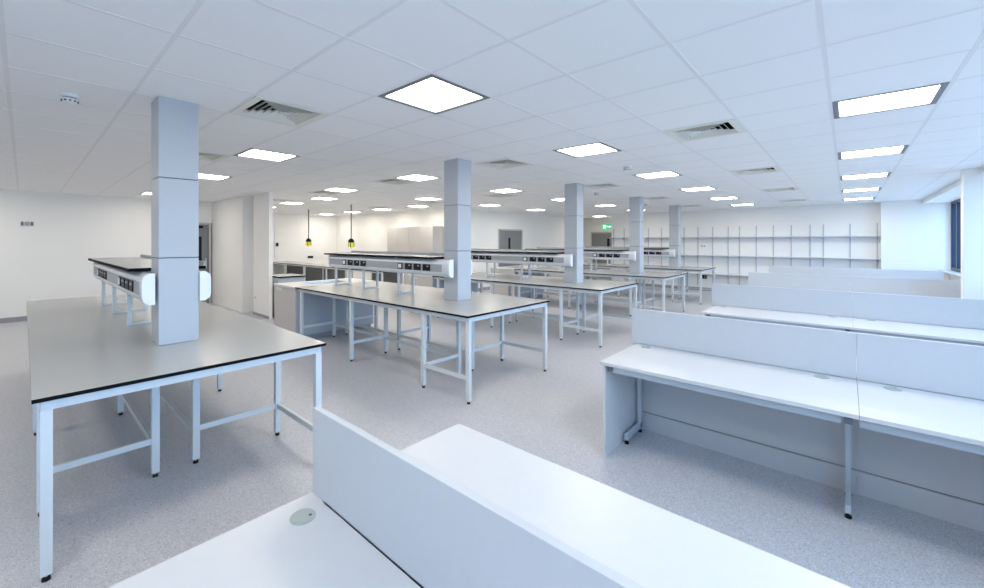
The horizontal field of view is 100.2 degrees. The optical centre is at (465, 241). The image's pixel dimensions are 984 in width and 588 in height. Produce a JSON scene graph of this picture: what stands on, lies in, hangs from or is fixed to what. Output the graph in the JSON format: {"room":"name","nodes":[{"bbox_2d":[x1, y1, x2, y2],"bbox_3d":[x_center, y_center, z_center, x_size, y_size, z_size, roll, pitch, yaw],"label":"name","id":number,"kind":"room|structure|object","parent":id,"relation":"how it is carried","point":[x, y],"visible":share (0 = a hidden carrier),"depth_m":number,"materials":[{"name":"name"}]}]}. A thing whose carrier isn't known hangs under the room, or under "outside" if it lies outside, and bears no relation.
{"room":"laboratory","nodes":[
{"label":"laboratory","id":0,"kind":"room"},
{"bbox_2d":[0,189,211,317],"bbox_3d":[-9.061,0.150,8.832,0.300,3.000,7.200,0,0,43],"label":"wall","id":1,"kind":"structure","parent":0,"point":[47,259],"depth_m":8.93,"materials":[{"name":"paint"}]},
{"bbox_2d":[0,316,26,322],"bbox_3d":[-9.395,1.600,8.242,0.015,0.100,5.880,0,0,43],"label":"baseboard","id":2,"kind":"structure","parent":1,"relation":"attached to","point":[22,318],"depth_m":8.40,"materials":[{"name":"grey"}]},
{"bbox_2d":[198,222,210,302],"bbox_3d":[-7.093,0.575,10.689,0.105,2.150,0.840,0,0,43],"label":"door","id":3,"kind":"structure","parent":1,"relation":"in","point":[204,228],"depth_m":10.91,"materials":[{"name":"grey paint"}]},
{"bbox_2d":[0,0,983,218],"bbox_3d":[-0.009,-1.064,10.112,17.622,0.032,21.400,0,0,43],"label":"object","id":4,"kind":"structure","parent":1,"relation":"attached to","point":[818,3],"depth_m":3.05,"materials":[{"name":"white"}]},
{"bbox_2d":[211,196,253,312],"bbox_3d":[-5.884,0.150,10.487,2.400,3.000,0.450,0,0,43],"label":"wall","id":5,"kind":"structure","parent":0,"point":[232,225],"depth_m":9.91,"materials":[{"name":"paint"}]},
{"bbox_2d":[273,213,335,274],"bbox_3d":[-7.180,0.150,15.446,0.150,3.000,5.050,0,0,43],"label":"wall","id":6,"kind":"structure","parent":0,"point":[292,229],"depth_m":16.17,"materials":[{"name":"paint"}]},
{"bbox_2d":[274,231,277,257],"bbox_3d":[-7.082,0.100,15.396,0.060,1.000,0.130,0,0,43],"label":"switch panel","id":7,"kind":"object","parent":6,"relation":"attached to","point":[275,232],"visible":1,"depth_m":15.37,"materials":[{"name":"white plastic"}]},
{"bbox_2d":[336,208,444,279],"bbox_3d":[-3.011,0.150,15.121,6.700,3.000,0.150,0,0,43],"label":"wall","id":8,"kind":"structure","parent":0,"point":[369,231],"depth_m":15.38,"materials":[{"name":"paint"}]},
{"bbox_2d":[0,0,983,218],"bbox_3d":[-0.008,-1.050,10.111,17.620,0.001,21.400,0,0,43],"label":"ceiling","id":9,"kind":"structure","parent":0,"point":[430,35],"depth_m":2.87,"materials":[{"name":"tile"}]},
{"bbox_2d":[59,92,79,104],"bbox_3d":[-2.835,-1.020,2.943,0.112,0.060,0.112,0,0,43],"label":"smoke detector","id":10,"kind":"object","parent":9,"relation":"attached to","point":[68,98],"visible":1,"depth_m":2.91,"materials":[{"name":"white plastic"}]},
{"bbox_2d":[199,151,229,161],"bbox_3d":[-3.269,-1.127,4.988,0.576,0.166,0.576,0,0,43],"label":"ceiling vent","id":11,"kind":"object","parent":9,"relation":"in","point":[205,156],"visible":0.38,"depth_m":5.10,"materials":[{"name":"white"}]},
{"bbox_2d":[199,173,231,180],"bbox_3d":[-4.179,-1.063,6.653,0.576,0.034,0.576,0,0,43],"label":"recessed light","id":12,"kind":"object","parent":9,"relation":"in","point":[201,176],"visible":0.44,"depth_m":6.77,"materials":[{"name":"white"}]},
{"bbox_2d":[199,174,226,179],"bbox_3d":[-4.179,-1.067,6.653,0.504,0.022,0.504,0,0,43],"label":"diffuser","id":13,"kind":"object","parent":12,"relation":"attached to","point":[201,176],"depth_m":6.77,"materials":[{"name":"white plastic"}]},
{"bbox_2d":[233,148,299,161],"bbox_3d":[-2.421,-1.063,5.019,0.576,0.034,0.576,0,0,43],"label":"recessed light","id":14,"kind":"object","parent":9,"relation":"in","point":[250,153],"visible":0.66,"depth_m":5.04,"materials":[{"name":"white plastic"}]},
{"bbox_2d":[241,149,292,160],"bbox_3d":[-2.421,-1.067,5.019,0.504,0.022,0.504,0,0,43],"label":"diffuser","id":15,"kind":"object","parent":14,"relation":"attached to","point":[251,153],"depth_m":5.04,"materials":[{"name":"white plastic"}]},
{"bbox_2d":[229,95,329,127],"bbox_3d":[-1.512,-1.127,3.354,0.576,0.166,0.576,0,0,43],"label":"ceiling vent","id":16,"kind":"object","parent":9,"relation":"in","point":[258,107],"visible":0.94,"depth_m":3.38,"materials":[{"name":"white metal"}]},
{"bbox_2d":[308,190,342,194],"bbox_3d":[-2.985,-1.127,8.820,0.576,0.166,0.576,0,0,43],"label":"ceiling vent","id":17,"kind":"object","parent":9,"relation":"in","point":[319,191],"visible":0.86,"depth_m":8.80,"materials":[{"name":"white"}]},
{"bbox_2d":[322,188,360,192],"bbox_3d":[-2.545,-1.063,8.411,0.576,0.034,0.576,0,0,43],"label":"recessed light","id":18,"kind":"object","parent":9,"relation":"in","point":[331,189],"visible":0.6,"depth_m":8.50,"materials":[{"name":"white"}]},
{"bbox_2d":[329,188,355,191],"bbox_3d":[-2.545,-1.067,8.411,0.504,0.022,0.504,0,0,43],"label":"diffuser","id":19,"kind":"object","parent":18,"relation":"attached to","point":[332,189],"depth_m":8.50,"materials":[{"name":"white"}]},
{"bbox_2d":[348,205,353,248],"bbox_3d":[-3.234,-0.425,11.649,0.170,1.250,0.170,0,0,43],"label":"reel","id":20,"kind":"object","parent":9,"relation":"hanging from","point":[350,241],"visible":1,"depth_m":11.62,"materials":[{"name":"plastic"}]},
{"bbox_2d":[372,178,416,184],"bbox_3d":[-1.227,-1.127,7.186,0.576,0.166,0.576,0,0,43],"label":"ceiling vent","id":21,"kind":"object","parent":9,"relation":"in","point":[394,181],"visible":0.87,"depth_m":7.18,"materials":[{"name":"white metal"}]},
{"bbox_2d":[395,174,440,181],"bbox_3d":[-0.787,-1.063,6.777,0.576,0.034,0.576,0,0,43],"label":"recessed light","id":22,"kind":"object","parent":9,"relation":"in","point":[414,177],"visible":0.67,"depth_m":6.77,"materials":[{"name":"white plastic"}]},
{"bbox_2d":[399,175,433,180],"bbox_3d":[-0.787,-1.067,6.777,0.504,0.022,0.504,0,0,43],"label":"diffuser","id":23,"kind":"object","parent":22,"relation":"attached to","point":[408,177],"depth_m":6.77,"materials":[{"name":"white plastic"}]},
{"bbox_2d":[378,74,489,114],"bbox_3d":[-0.224,-1.063,2.977,0.576,0.034,0.576,0,0,43],"label":"recessed light","id":24,"kind":"object","parent":9,"relation":"in","point":[431,93],"visible":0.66,"depth_m":2.97,"materials":[{"name":"white plastic"}]},
{"bbox_2d":[388,78,479,110],"bbox_3d":[-0.224,-1.067,2.977,0.504,0.022,0.504,0,0,43],"label":"diffuser","id":25,"kind":"object","parent":24,"relation":"attached to","point":[427,94],"depth_m":2.97,"materials":[{"name":"white plastic"}]},
{"bbox_2d":[476,158,533,169],"bbox_3d":[0.531,-1.127,5.552,0.576,0.166,0.576,0,0,43],"label":"ceiling vent","id":26,"kind":"object","parent":9,"relation":"in","point":[506,163],"visible":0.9,"depth_m":5.57,"materials":[{"name":"white metal"}]},
{"bbox_2d":[489,189,522,192],"bbox_3d":[0.847,-1.063,8.535,0.576,0.034,0.576,0,0,43],"label":"recessed light","id":27,"kind":"object","parent":9,"relation":"in","point":[500,190],"visible":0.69,"depth_m":8.59,"materials":[{"name":"white"}]},
{"bbox_2d":[495,189,517,192],"bbox_3d":[0.847,-1.067,8.535,0.504,0.022,0.504,0,0,43],"label":"diffuser","id":28,"kind":"object","parent":27,"relation":"attached to","point":[501,190],"depth_m":8.65,"materials":[{"name":"white"}]},
{"bbox_2d":[552,142,620,157],"bbox_3d":[1.410,-1.063,4.735,0.576,0.034,0.576,0,0,43],"label":"recessed light","id":29,"kind":"object","parent":9,"relation":"in","point":[598,148],"visible":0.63,"depth_m":4.76,"materials":[{"name":"white plastic"}]},
{"bbox_2d":[559,143,615,155],"bbox_3d":[1.410,-1.067,4.735,0.504,0.022,0.504,0,0,43],"label":"diffuser","id":30,"kind":"object","parent":29,"relation":"attached to","point":[596,148],"depth_m":4.76,"materials":[{"name":"white plastic"}]},
{"bbox_2d":[583,183,620,188],"bbox_3d":[2.573,-1.127,7.749,0.576,0.166,0.576,0,0,43],"label":"ceiling vent","id":31,"kind":"object","parent":9,"relation":"in","point":[604,185],"visible":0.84,"depth_m":7.79,"materials":[{"name":"white"}]},
{"bbox_2d":[633,171,682,178],"bbox_3d":[3.044,-1.063,6.492,0.576,0.034,0.576,0,0,43],"label":"recessed light","id":32,"kind":"object","parent":9,"relation":"in","point":[666,173],"visible":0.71,"depth_m":6.51,"materials":[{"name":"white plastic"}]},
{"bbox_2d":[638,172,676,177],"bbox_3d":[3.044,-1.067,6.492,0.504,0.022,0.504,0,0,43],"label":"diffuser","id":33,"kind":"object","parent":32,"relation":"attached to","point":[657,174],"depth_m":6.56,"materials":[{"name":"white plastic"}]},
{"bbox_2d":[678,187,717,191],"bbox_3d":[4.678,-1.063,8.250,0.576,0.034,0.576,0,0,43],"label":"recessed light","id":34,"kind":"object","parent":9,"relation":"in","point":[700,188],"visible":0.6,"depth_m":8.34,"materials":[{"name":"white"}]},
{"bbox_2d":[682,187,712,190],"bbox_3d":[4.678,-1.067,8.250,0.504,0.022,0.504,0,0,43],"label":"diffuser","id":35,"kind":"object","parent":34,"relation":"attached to","point":[701,188],"depth_m":8.34,"materials":[{"name":"white"}]},
{"bbox_2d":[663,119,746,141],"bbox_3d":[2.289,-1.127,3.918,0.576,0.166,0.576,0,0,43],"label":"ceiling vent","id":36,"kind":"object","parent":9,"relation":"in","point":[727,127],"visible":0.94,"depth_m":3.95,"materials":[{"name":"white metal"}]},
{"bbox_2d":[730,166,781,175],"bbox_3d":[4.331,-1.127,6.115,0.576,0.166,0.576,0,0,43],"label":"ceiling vent","id":37,"kind":"object","parent":9,"relation":"in","point":[774,168],"visible":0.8,"depth_m":6.14,"materials":[{"name":"white metal"}]},
{"bbox_2d":[761,187,798,191],"bbox_3d":[6.374,-1.127,8.312,0.576,0.166,0.576,0,0,43],"label":"ceiling vent","id":38,"kind":"object","parent":9,"relation":"in","point":[790,188],"visible":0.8,"depth_m":8.34,"materials":[{"name":"white"}]},
{"bbox_2d":[841,187,881,192],"bbox_3d":[8.070,-1.063,8.374,0.576,0.034,0.576,0,0,43],"label":"recessed light","id":39,"kind":"object","parent":9,"relation":"in","point":[865,189],"visible":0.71,"depth_m":8.42,"materials":[{"name":"white"}]},
{"bbox_2d":[844,188,877,191],"bbox_3d":[8.070,-1.067,8.374,0.504,0.022,0.504,0,0,43],"label":"diffuser","id":40,"kind":"object","parent":39,"relation":"attached to","point":[866,189],"depth_m":8.43,"materials":[{"name":"white"}]},
{"bbox_2d":[840,172,890,179],"bbox_3d":[6.436,-1.063,6.616,0.576,0.034,0.576,0,0,43],"label":"recessed light","id":41,"kind":"object","parent":9,"relation":"in","point":[876,175],"visible":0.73,"depth_m":6.67,"materials":[{"name":"white plastic"}]},
{"bbox_2d":[843,173,886,178],"bbox_3d":[6.436,-1.067,6.616,0.504,0.022,0.504,0,0,43],"label":"diffuser","id":42,"kind":"object","parent":41,"relation":"attached to","point":[876,175],"depth_m":6.67,"materials":[{"name":"white plastic"}]},
{"bbox_2d":[838,145,908,159],"bbox_3d":[4.802,-1.063,4.859,0.576,0.034,0.576,0,0,43],"label":"recessed light","id":43,"kind":"object","parent":9,"relation":"in","point":[896,149],"visible":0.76,"depth_m":4.87,"materials":[{"name":"white plastic"}]},
{"bbox_2d":[842,146,902,157],"bbox_3d":[4.802,-1.067,4.859,0.504,0.022,0.504,0,0,43],"label":"diffuser","id":44,"kind":"object","parent":43,"relation":"attached to","point":[899,149],"depth_m":4.87,"materials":[{"name":"white plastic"}]},
{"bbox_2d":[832,82,949,118],"bbox_3d":[3.168,-1.063,3.101,0.576,0.034,0.576,0,0,43],"label":"recessed light","id":45,"kind":"object","parent":9,"relation":"in","point":[930,94],"visible":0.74,"depth_m":3.10,"materials":[{"name":"white plastic"}]},
{"bbox_2d":[0,277,983,587],"bbox_3d":[-0.008,1.700,10.111,18.220,0.100,22.000,0,0,43],"label":"floor","id":46,"kind":"structure","parent":0,"point":[113,522],"depth_m":3.13,"materials":[{"name":"plastic"}]},
{"bbox_2d":[27,294,325,582],"bbox_3d":[-3.274,1.200,4.101,4.740,0.900,1.500,0,0,43],"label":"lab bench","id":47,"kind":"object","parent":46,"relation":"on","point":[81,351],"visible":0.88,"depth_m":2.88,"materials":[{"name":"black"}]},
{"bbox_2d":[88,254,210,325],"bbox_3d":[-3.227,0.457,4.058,3.047,0.585,0.500,0,0,43],"label":"shelf","id":48,"kind":"object","parent":47,"relation":"on","point":[133,276],"visible":0.74,"depth_m":3.46,"materials":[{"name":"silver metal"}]},
{"bbox_2d":[151,96,198,345],"bbox_3d":[-2.208,-0.150,3.125,0.250,1.799,0.250,0,0,43],"label":"column","id":49,"kind":"structure","parent":47,"relation":"on","point":[174,122],"depth_m":3.03,"materials":[{"name":"grey"}]},
{"bbox_2d":[254,192,271,318],"bbox_3d":[-4.459,0.150,9.039,0.860,3.000,0.070,0,0,43],"label":"wall pier","id":50,"kind":"object","parent":46,"relation":"on","point":[262,202],"visible":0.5,"depth_m":8.92,"materials":[{"name":"paint"}]},
{"bbox_2d":[108,492,420,587],"bbox_3d":[-0.305,1.283,0.745,1.458,0.734,0.765,0,0,43],"label":"desk","id":51,"kind":"object","parent":46,"relation":"on","point":[302,542],"visible":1,"depth_m":1.18,"materials":[{"name":"white laminate"}]},
{"bbox_2d":[313,406,645,587],"bbox_3d":[-0.008,0.764,1.011,1.484,0.308,0.025,0,0,43],"label":"divider","id":52,"kind":"object","parent":51,"relation":"attached to","point":[442,533],"visible":1,"depth_m":1.07,"materials":[{"name":"grey plastic"}]},
{"bbox_2d":[272,274,304,316],"bbox_3d":[-4.005,1.200,9.153,0.690,0.900,0.585,0,0,43],"label":"base cabinet","id":53,"kind":"object","parent":46,"relation":"on","point":[277,278],"visible":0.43,"depth_m":8.94,"materials":[{"name":"grey"}]},
{"bbox_2d":[272,274,304,277],"bbox_3d":[-4.005,0.765,9.153,0.690,0.030,0.585,0,0,43],"label":"countertop","id":54,"kind":"structure","parent":53,"relation":"on","point":[276,275],"depth_m":9.06,"materials":[{"name":"black"}]},
{"bbox_2d":[273,278,372,337],"bbox_3d":[-2.585,1.200,7.591,0.856,0.900,1.540,0,0,43],"label":"base cabinet","id":55,"kind":"object","parent":46,"relation":"on","point":[317,308],"visible":0.6,"depth_m":7.11,"materials":[{"name":"grey"}]},
{"bbox_2d":[273,278,372,288],"bbox_3d":[-2.585,0.765,7.591,0.856,0.030,1.540,0,0,43],"label":"countertop","id":56,"kind":"structure","parent":55,"relation":"on","point":[292,285],"depth_m":7.33,"materials":[{"name":"white laminate"}]},
{"bbox_2d":[304,280,347,283],"bbox_3d":[-2.584,0.816,7.590,0.460,0.128,0.700,0,0,43],"label":"basin","id":57,"kind":"object","parent":56,"relation":"in","point":[327,281],"depth_m":7.78,"materials":[{"name":"silver metal"}]},
{"bbox_2d":[273,261,403,283],"bbox_3d":[-4.455,1.200,13.016,7.150,0.900,0.760,0,0,43],"label":"bench","id":58,"kind":"object","parent":46,"relation":"on","point":[312,271],"visible":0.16,"depth_m":13.39,"materials":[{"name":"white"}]},
{"bbox_2d":[387,227,408,283],"bbox_3d":[-2.109,0.590,13.851,1.146,2.120,0.462,0,0,43],"label":"tall cabinet","id":59,"kind":"object","parent":46,"relation":"on","point":[398,237],"visible":0.35,"depth_m":13.63,"materials":[{"name":"grey"}]},
{"bbox_2d":[295,281,549,404],"bbox_3d":[-0.857,1.200,5.985,3.855,0.900,1.540,0,0,43],"label":"lab bench","id":60,"kind":"object","parent":46,"relation":"on","point":[429,301],"visible":0.94,"depth_m":5.33,"materials":[{"name":"black"}]},
{"bbox_2d":[324,251,471,293],"bbox_3d":[-1.168,0.457,6.274,3.047,0.585,0.500,0,0,43],"label":"shelf","id":61,"kind":"object","parent":60,"relation":"on","point":[420,263],"visible":0.98,"depth_m":5.99,"materials":[{"name":"white plastic"}]},
{"bbox_2d":[444,158,470,300],"bbox_3d":[-0.100,-0.150,5.349,0.250,1.799,0.250,0,0,43],"label":"column","id":62,"kind":"structure","parent":60,"relation":"on","point":[457,172],"depth_m":5.26,"materials":[{"name":"grey"}]},
{"bbox_2d":[409,226,442,252],"bbox_3d":[-1.267,0.590,13.068,1.146,2.120,0.462,0,0,43],"label":"tall cabinet","id":63,"kind":"object","parent":46,"relation":"on","point":[425,239],"visible":0.46,"depth_m":12.78,"materials":[{"name":"grey"}]},
{"bbox_2d":[407,272,477,313],"bbox_3d":[-0.509,1.200,9.825,0.856,0.900,1.540,0,0,43],"label":"base cabinet","id":64,"kind":"object","parent":46,"relation":"on","point":[420,280],"visible":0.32,"depth_m":9.22,"materials":[{"name":"silver metal"}]},
{"bbox_2d":[407,272,472,276],"bbox_3d":[-0.509,0.765,9.825,0.856,0.030,1.540,0,0,43],"label":"countertop","id":65,"kind":"structure","parent":64,"relation":"on","point":[472,272],"depth_m":9.19,"materials":[{"name":"white laminate"}]},
{"bbox_2d":[490,265,544,297],"bbox_3d":[1.547,1.200,12.037,0.856,0.900,1.540,0,0,43],"label":"base cabinet","id":66,"kind":"object","parent":46,"relation":"on","point":[497,289],"visible":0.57,"depth_m":11.54,"materials":[{"name":"silver metal"}]},
{"bbox_2d":[490,265,544,269],"bbox_3d":[1.547,0.765,12.037,0.856,0.030,1.540,0,0,43],"label":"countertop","id":67,"kind":"structure","parent":66,"relation":"on","point":[504,268],"depth_m":11.84,"materials":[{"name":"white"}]},
{"bbox_2d":[432,272,638,346],"bbox_3d":[1.219,1.200,8.219,3.855,0.900,1.540,0,0,43],"label":"lab bench","id":68,"kind":"object","parent":46,"relation":"on","point":[599,287],"visible":0.65,"depth_m":7.46,"materials":[{"name":"black"}]},
{"bbox_2d":[470,249,572,278],"bbox_3d":[0.909,0.457,8.508,3.047,0.585,0.500,0,0,43],"label":"shelf","id":69,"kind":"object","parent":68,"relation":"on","point":[530,257],"visible":0.81,"depth_m":8.15,"materials":[{"name":"white plastic"}]},
{"bbox_2d":[564,183,582,282],"bbox_3d":[1.999,-0.150,7.549,0.250,1.799,0.250,0,0,43],"label":"column","id":70,"kind":"structure","parent":68,"relation":"on","point":[573,193],"depth_m":7.46,"materials":[{"name":"grey"}]},
{"bbox_2d":[547,265,589,291],"bbox_3d":[3.583,1.200,14.227,0.856,0.900,1.540,0,0,43],"label":"base cabinet","id":71,"kind":"object","parent":46,"relation":"on","point":[550,275],"visible":0.09,"depth_m":13.77,"materials":[{"name":"silver metal"}]},
{"bbox_2d":[322,423,850,587],"bbox_3d":[0.262,1.284,1.289,1.508,0.732,0.755,0,0,43],"label":"desk","id":72,"kind":"object","parent":46,"relation":"on","point":[653,546],"visible":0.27,"depth_m":1.34,"materials":[{"name":"white laminate"}]},
{"bbox_2d":[514,267,685,315],"bbox_3d":[3.276,1.200,10.431,3.855,0.900,1.540,0,0,43],"label":"lab bench","id":73,"kind":"object","parent":46,"relation":"on","point":[663,276],"visible":0.69,"depth_m":9.77,"materials":[{"name":"black"}]},
{"bbox_2d":[529,247,635,270],"bbox_3d":[2.965,0.457,10.720,3.047,0.585,0.500,0,0,43],"label":"shelf","id":74,"kind":"object","parent":73,"relation":"on","point":[588,253],"visible":0.5,"depth_m":10.13,"materials":[{"name":"white plastic"}]},
{"bbox_2d":[629,197,643,273],"bbox_3d":[4.076,-0.150,9.768,0.250,1.799,0.250,0,0,43],"label":"column","id":75,"kind":"structure","parent":73,"relation":"on","point":[636,204],"depth_m":9.68,"materials":[{"name":"grey"}]},
{"bbox_2d":[583,263,715,303],"bbox_3d":[5.311,1.200,12.621,3.855,0.900,1.540,0,0,43],"label":"lab bench","id":76,"kind":"object","parent":46,"relation":"on","point":[681,269],"visible":0.53,"depth_m":11.84,"materials":[{"name":"black"}]},
{"bbox_2d":[583,246,674,264],"bbox_3d":[5.001,0.457,12.909,3.047,0.585,0.500,0,0,43],"label":"shelf","id":77,"kind":"object","parent":76,"relation":"on","point":[648,251],"visible":0.38,"depth_m":12.14,"materials":[{"name":"white plastic"}]},
{"bbox_2d":[669,205,680,267],"bbox_3d":[6.119,-0.150,11.966,0.250,1.799,0.250,0,0,43],"label":"column","id":78,"kind":"structure","parent":76,"relation":"on","point":[674,210],"depth_m":11.87,"materials":[{"name":"grey"}]},
{"bbox_2d":[600,343,858,519],"bbox_3d":[1.811,1.283,2.948,1.458,0.734,0.765,0,0,43],"label":"desk","id":79,"kind":"object","parent":46,"relation":"on","point":[803,424],"visible":1,"depth_m":2.99,"materials":[{"name":"white laminate"}]},
{"bbox_2d":[633,342,856,379],"bbox_3d":[2.342,1.284,3.527,1.508,0.732,0.755,0,0,43],"label":"desk","id":80,"kind":"object","parent":46,"relation":"on","point":[633,342],"visible":0.02,"depth_m":3.20,"materials":[{"name":"white laminate"}]},
{"bbox_2d":[632,308,856,378],"bbox_3d":[2.072,0.764,3.248,1.484,0.308,0.025,0,0,43],"label":"divider","id":81,"kind":"object","parent":80,"relation":"on","point":[824,351],"visible":1,"depth_m":3.12,"materials":[{"name":"grey plastic"}]},
{"bbox_2d":[702,305,852,331],"bbox_3d":[3.874,1.283,5.168,1.458,0.734,0.765,0,0,43],"label":"desk","id":82,"kind":"object","parent":46,"relation":"on","point":[758,315],"visible":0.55,"depth_m":4.99,"materials":[{"name":"white laminate"}]},
{"bbox_2d":[712,305,851,317],"bbox_3d":[4.405,1.284,5.746,1.508,0.732,0.755,0,0,43],"label":"desk","id":83,"kind":"object","parent":46,"relation":"on","point":[712,305],"visible":0.09,"depth_m":5.42,"materials":[{"name":"white laminate"}]},
{"bbox_2d":[712,283,851,316],"bbox_3d":[4.135,0.764,5.468,1.484,0.308,0.025,0,0,43],"label":"divider","id":84,"kind":"object","parent":83,"relation":"on","point":[810,301],"visible":1,"depth_m":5.39,"materials":[{"name":"grey plastic"}]},
{"bbox_2d":[852,318,983,345],"bbox_3d":[4.925,1.283,4.191,1.408,0.734,0.765,0,0,43],"label":"desk","id":85,"kind":"object","parent":46,"relation":"on","point":[967,336],"visible":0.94,"depth_m":4.24,"materials":[{"name":"white laminate"}]},
{"bbox_2d":[857,380,983,532],"bbox_3d":[2.862,1.283,1.971,1.408,0.734,0.765,0,0,43],"label":"desk","id":86,"kind":"object","parent":46,"relation":"on","point":[918,451],"visible":1,"depth_m":2.41,"materials":[{"name":"white laminate"}]},
{"bbox_2d":[857,333,983,399],"bbox_3d":[3.133,0.764,2.263,1.408,0.308,0.025,0,0,43],"label":"divider","id":87,"kind":"object","parent":86,"relation":"attached to","point":[955,369],"visible":1,"depth_m":2.53,"materials":[{"name":"grey plastic"}]},
{"bbox_2d":[860,318,981,329],"bbox_3d":[5.461,1.284,4.767,1.408,0.732,0.750,0,0,43],"label":"desk","id":88,"kind":"object","parent":46,"relation":"on","point":[860,318],"visible":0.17,"depth_m":4.57,"materials":[{"name":"white laminate"}]},
{"bbox_2d":[852,292,983,329],"bbox_3d":[5.196,0.764,4.482,1.408,0.308,0.025,0,0,43],"label":"divider","id":89,"kind":"object","parent":88,"relation":"on","point":[941,311],"visible":1,"depth_m":4.58,"materials":[{"name":"grey plastic"}]},
{"bbox_3d":[7.531,1.284,6.994,1.408,0.732,0.750,0,0,43],"label":"desk","id":90,"kind":"object","parent":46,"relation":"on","visible":0},
{"bbox_2d":[851,276,960,297],"bbox_3d":[7.265,0.764,6.708,1.408,0.308,0.025,0,0,43],"label":"divider","id":91,"kind":"object","parent":90,"relation":"on","point":[897,286],"visible":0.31,"depth_m":6.72,"materials":[{"name":"grey plastic"}]},
{"bbox_3d":[6.475,1.284,7.973,1.508,0.732,0.755,0,0,43],"label":"desk","id":92,"kind":"object","parent":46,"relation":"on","visible":0},
{"bbox_2d":[748,272,849,291],"bbox_3d":[6.205,0.764,7.694,1.484,0.308,0.025,0,0,43],"label":"divider","id":93,"kind":"object","parent":92,"relation":"on","point":[799,281],"visible":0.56,"depth_m":7.64,"materials":[{"name":"grey plastic"}]},
{"bbox_3d":[8.476,1.284,10.126,1.508,0.732,0.755,0,0,43],"label":"desk","id":94,"kind":"object","parent":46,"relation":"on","visible":0},
{"bbox_2d":[769,266,849,275],"bbox_3d":[8.206,0.764,9.848,1.484,0.308,0.025,0,0,43],"label":"divider","id":95,"kind":"object","parent":94,"relation":"on","point":[772,269],"visible":0.56,"depth_m":9.80,"materials":[{"name":"grey plastic"}]},
{"bbox_3d":[9.533,1.284,9.147,1.408,0.732,0.750,0,0,43],"label":"desk","id":96,"kind":"object","parent":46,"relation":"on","visible":0},
{"bbox_2d":[850,268,943,281],"bbox_3d":[9.267,0.764,8.862,1.408,0.308,0.025,0,0,43],"label":"divider","id":97,"kind":"object","parent":96,"relation":"on","point":[881,273],"visible":0.56,"depth_m":8.81,"materials":[{"name":"grey plastic"}]},
{"bbox_2d":[471,209,563,287],"bbox_3d":[1.996,0.150,15.586,0.300,3.000,7.650,0,0,43],"label":"wall","id":98,"kind":"structure","parent":0,"point":[538,230],"depth_m":15.09,"materials":[{"name":"paint"}]},
{"bbox_2d":[498,229,522,266],"bbox_3d":[1.651,0.600,15.006,0.095,2.100,1.470,0,0,43],"label":"door","id":99,"kind":"structure","parent":98,"relation":"in","point":[511,238],"depth_m":14.97,"materials":[{"name":"grey paint"}]},
{"bbox_2d":[583,218,611,276],"bbox_3d":[6.003,0.150,19.200,4.150,3.000,0.300,0,0,43],"label":"wall","id":100,"kind":"structure","parent":0,"point":[589,225],"depth_m":19.14,"materials":[{"name":"paint"}]},
{"bbox_2d":[591,232,611,277],"bbox_3d":[6.269,0.610,18.744,1.100,2.080,0.095,0,0,43],"label":"door","id":101,"kind":"structure","parent":100,"relation":"in","point":[597,238],"depth_m":18.78,"materials":[{"name":"grey paint"}]},
{"bbox_2d":[612,202,879,287],"bbox_3d":[8.471,0.150,13.527,7.410,3.000,0.150,0,0,43],"label":"wall","id":102,"kind":"structure","parent":0,"point":[863,218],"depth_m":12.76,"materials":[{"name":"paint"}]},
{"bbox_2d":[610,228,652,281],"bbox_3d":[6.221,0.490,15.344,1.580,1.960,0.249,0,0,43],"label":"wall shelving","id":103,"kind":"object","parent":102,"relation":"attached to","point":[613,237],"visible":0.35,"depth_m":15.57,"materials":[{"name":"grey"}]},
{"bbox_2d":[638,283,711,290],"bbox_3d":[8.400,1.600,13.480,7.370,0.100,0.015,0,0,43],"label":"baseboard","id":104,"kind":"structure","parent":102,"relation":"attached to","point":[648,285],"depth_m":14.57,"materials":[{"name":"grey"}]},
{"bbox_2d":[653,226,733,284],"bbox_3d":[7.694,0.490,13.976,2.420,1.960,0.249,0,0,43],"label":"wall shelving","id":105,"kind":"object","parent":102,"relation":"attached to","point":[661,237],"visible":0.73,"depth_m":13.81,"materials":[{"name":"grey metal"}]},
{"bbox_2d":[733,225,815,284],"bbox_3d":[9.327,0.490,12.457,2.020,1.960,0.249,0,0,43],"label":"wall shelving","id":106,"kind":"object","parent":102,"relation":"attached to","point":[739,236],"visible":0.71,"depth_m":12.53,"materials":[{"name":"grey metal"}]},
{"bbox_2d":[816,223,880,268],"bbox_3d":[10.545,0.490,11.326,1.285,1.960,0.249,0,0,43],"label":"wall shelving","id":107,"kind":"object","parent":102,"relation":"attached to","point":[823,236],"visible":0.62,"depth_m":11.36,"materials":[{"name":"grey metal"}]},
{"bbox_2d":[880,200,949,279],"bbox_3d":[11.554,0.150,10.388,1.460,3.000,0.250,0,0,43],"label":"wall","id":108,"kind":"structure","parent":0,"point":[915,234],"depth_m":10.39,"materials":[{"name":"paint"}]},
{"bbox_2d":[950,202,960,280],"bbox_3d":[5.547,0.150,3.104,0.220,3.000,18.700,0,0,43],"label":"wall","id":109,"kind":"structure","parent":0,"point":[952,277],"depth_m":9.95,"materials":[{"name":"paint"}]},
{"bbox_2d":[923,167,983,202],"bbox_3d":[5.318,-0.998,3.283,0.520,0.085,18.650,0,0,43],"label":"trim","id":110,"kind":"structure","parent":109,"relation":"attached to","point":[951,193],"depth_m":8.52,"materials":[{"name":"paint"}]},
{"bbox_2d":[951,198,960,272],"bbox_3d":[10.904,-0.140,8.910,0.140,1.660,2.700,0,0,43],"label":"window","id":111,"kind":"structure","parent":109,"relation":"in","point":[955,205],"depth_m":9.44,"materials":[{"name":"blue glass"}]},
{"bbox_2d":[961,167,983,299],"bbox_3d":[7.503,0.250,5.777,0.655,2.800,0.200,0,0,43],"label":"wall pier","id":112,"kind":"object","parent":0,"point":[972,179],"visible":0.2,"depth_m":5.87,"materials":[{"name":"paint"}]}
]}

